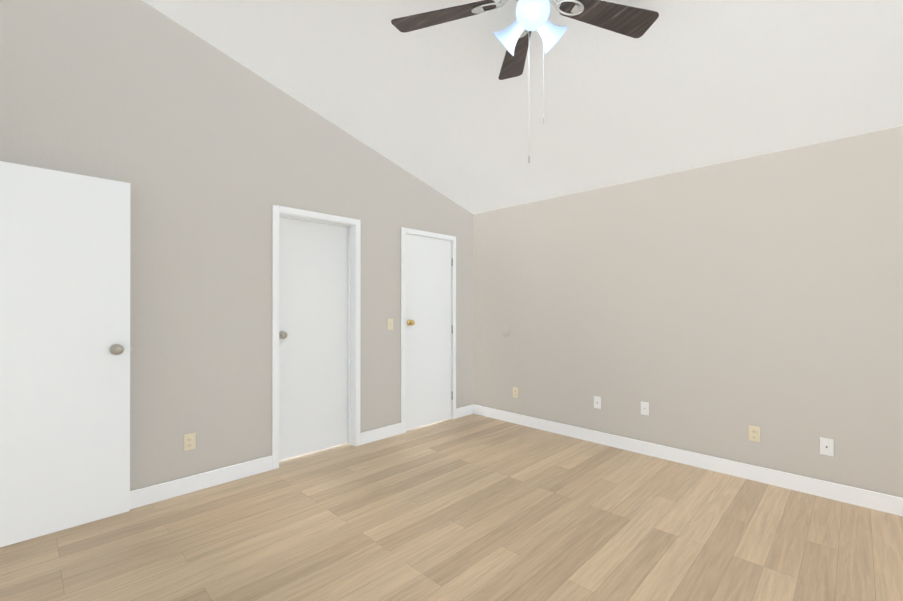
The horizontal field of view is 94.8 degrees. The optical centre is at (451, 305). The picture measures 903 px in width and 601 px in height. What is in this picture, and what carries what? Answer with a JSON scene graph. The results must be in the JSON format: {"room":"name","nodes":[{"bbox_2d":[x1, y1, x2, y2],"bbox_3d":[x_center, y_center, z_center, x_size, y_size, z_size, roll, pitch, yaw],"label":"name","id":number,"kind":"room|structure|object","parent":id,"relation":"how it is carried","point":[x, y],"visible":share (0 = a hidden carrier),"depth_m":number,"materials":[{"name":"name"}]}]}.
{"room":"empty bedroom","nodes":[
{"label":"empty bedroom","id":0,"kind":"room"},
{"bbox_2d":[0,0,472,490],"bbox_3d":[-1.219,-0.489,3.609,0.140,3.578,4.385,0,0,44],"label":"wall","id":1,"kind":"structure","parent":0,"point":[210,154],"depth_m":2.94,"materials":[{"name":"beige paint"}]},
{"bbox_2d":[0,161,131,546],"bbox_3d":[-2.270,0.256,2.313,0.165,2.032,0.781,0,0,44],"label":"door leaf","id":2,"kind":"structure","parent":1,"relation":"in","point":[65,348],"depth_m":2.35,"materials":[{"name":"white wood"}]},
{"bbox_2d":[184,432,195,450],"bbox_3d":[-1.818,0.946,2.887,0.009,0.115,0.070,0,0,44],"label":"electrical outlet","id":3,"kind":"object","parent":1,"relation":"attached to","point":[189,441],"visible":1,"depth_m":2.89,"materials":[{"name":"beige plastic"}]},
{"bbox_2d":[130,455,272,508],"bbox_3d":[-2.009,1.242,2.687,0.013,0.112,1.689,0,0,44],"label":"baseboard","id":4,"kind":"structure","parent":1,"relation":"attached to","point":[163,491],"depth_m":2.91,"materials":[{"name":"white wood"}]},
{"bbox_2d":[279,217,347,460],"bbox_3d":[-1.225,0.273,3.672,0.165,2.030,0.696,0,0,44],"label":"door leaf","id":5,"kind":"structure","parent":1,"relation":"in","point":[313,336],"depth_m":3.65,"materials":[{"name":"white wood"}]},
{"bbox_2d":[272,205,360,468],"bbox_3d":[-1.190,0.250,3.638,0.168,2.100,0.812,0,0,44],"label":"door frame","id":6,"kind":"structure","parent":1,"relation":"attached to","point":[354,298],"depth_m":3.84,"materials":[{"name":"white wood"}]},
{"bbox_2d":[360,423,401,444],"bbox_3d":[-0.680,1.245,4.047,0.013,0.112,0.489,0,0,44],"label":"baseboard","id":7,"kind":"structure","parent":1,"relation":"attached to","point":[395,429],"depth_m":4.03,"materials":[{"name":"white wood"}]},
{"bbox_2d":[387,318,392,329],"bbox_3d":[-0.603,0.184,4.125,0.020,0.115,0.070,0,0,44],"label":"light switch","id":8,"kind":"object","parent":1,"relation":"attached to","point":[389,323],"visible":1,"depth_m":4.12,"materials":[{"name":"beige plastic"}]},
{"bbox_2d":[401,227,455,432],"bbox_3d":[-0.285,0.253,4.564,0.168,2.100,0.800,0,0,44],"label":"door frame","id":9,"kind":"structure","parent":1,"relation":"attached to","point":[405,231],"depth_m":4.37,"materials":[{"name":"white wood"}]},
{"bbox_2d":[406,234,452,430],"bbox_3d":[-0.248,0.275,4.534,0.165,2.030,0.692,0,0,44],"label":"door leaf","id":10,"kind":"structure","parent":1,"relation":"in","point":[428,330],"depth_m":4.50,"materials":[{"name":"white wood"}]},
{"bbox_2d":[456,404,473,417],"bbox_3d":[0.151,1.247,4.897,0.013,0.112,0.290,0,0,44],"label":"baseboard","id":11,"kind":"structure","parent":1,"relation":"attached to","point":[466,410],"depth_m":4.90,"materials":[{"name":"white wood"}]},
{"bbox_2d":[0,414,902,600],"bbox_3d":[0.297,1.347,2.123,4.380,0.100,4.385,0,0,44],"label":"floor","id":12,"kind":"structure","parent":0,"point":[473,507],"depth_m":2.33,"materials":[{"name":"brown wood"}]},
{"bbox_2d":[142,0,902,213],"bbox_3d":[0.297,-1.732,2.131,4.380,1.318,4.385,0,0,44],"label":"ceiling","id":13,"kind":"structure","parent":0,"point":[676,87],"depth_m":2.74,"materials":[{"name":"white paint"}]},
{"bbox_2d":[391,0,658,162],"bbox_3d":[0.391,-1.182,1.869,1.284,1.020,1.229,0,15,44],"label":"ceiling fan","id":14,"kind":"object","parent":13,"relation":"hanging from","point":[513,38],"visible":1,"depth_m":1.96,"materials":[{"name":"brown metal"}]},
{"bbox_2d":[473,126,902,497],"bbox_3d":[1.830,0.082,3.596,4.240,2.437,0.140,0,0,44],"label":"wall","id":15,"kind":"structure","parent":0,"point":[716,310],"depth_m":3.23,"materials":[{"name":"beige paint"}]},
{"bbox_2d":[501,325,509,336],"bbox_3d":[0.612,0.287,4.684,0.126,0.126,0.005,0,0,44],"label":"cover","id":16,"kind":"object","parent":15,"relation":"attached to","point":[505,330],"visible":1,"depth_m":4.68,"materials":[{"name":"beige paint"}]},
{"bbox_2d":[513,387,517,397],"bbox_3d":[0.705,0.961,4.589,0.070,0.115,0.009,0,0,44],"label":"electrical outlet","id":17,"kind":"object","parent":15,"relation":"attached to","point":[515,392],"visible":1,"depth_m":4.58,"materials":[{"name":"beige plastic"}]},
{"bbox_2d":[594,396,600,408],"bbox_3d":[1.380,0.917,3.930,0.070,0.115,0.008,0,0,44],"label":"outlet","id":18,"kind":"object","parent":15,"relation":"attached to","point":[597,402],"visible":1,"depth_m":3.93,"materials":[{"name":"white plastic"}]},
{"bbox_2d":[641,401,648,415],"bbox_3d":[1.685,0.898,3.626,0.070,0.115,0.017,0,0,44],"label":"outlet","id":19,"kind":"object","parent":15,"relation":"attached to","point":[644,408],"visible":1,"depth_m":3.62,"materials":[{"name":"white plastic"}]},
{"bbox_2d":[474,404,902,515],"bbox_3d":[1.727,1.244,3.587,4.100,0.112,0.013,0,0,44],"label":"baseboard","id":20,"kind":"structure","parent":15,"relation":"attached to","point":[886,503],"depth_m":3.22,"materials":[{"name":"white wood"}]},
{"bbox_2d":[749,425,759,441],"bbox_3d":[2.247,0.951,3.083,0.070,0.115,0.009,0,0,44],"label":"electrical outlet","id":21,"kind":"object","parent":15,"relation":"attached to","point":[754,433],"visible":1,"depth_m":3.08,"materials":[{"name":"beige plastic"}]},
{"bbox_2d":[820,437,833,455],"bbox_3d":[2.529,0.953,2.801,0.070,0.115,0.017,0,0,44],"label":"outlet","id":22,"kind":"object","parent":15,"relation":"attached to","point":[826,446],"visible":1,"depth_m":2.80,"materials":[{"name":"white plastic"}]}
]}

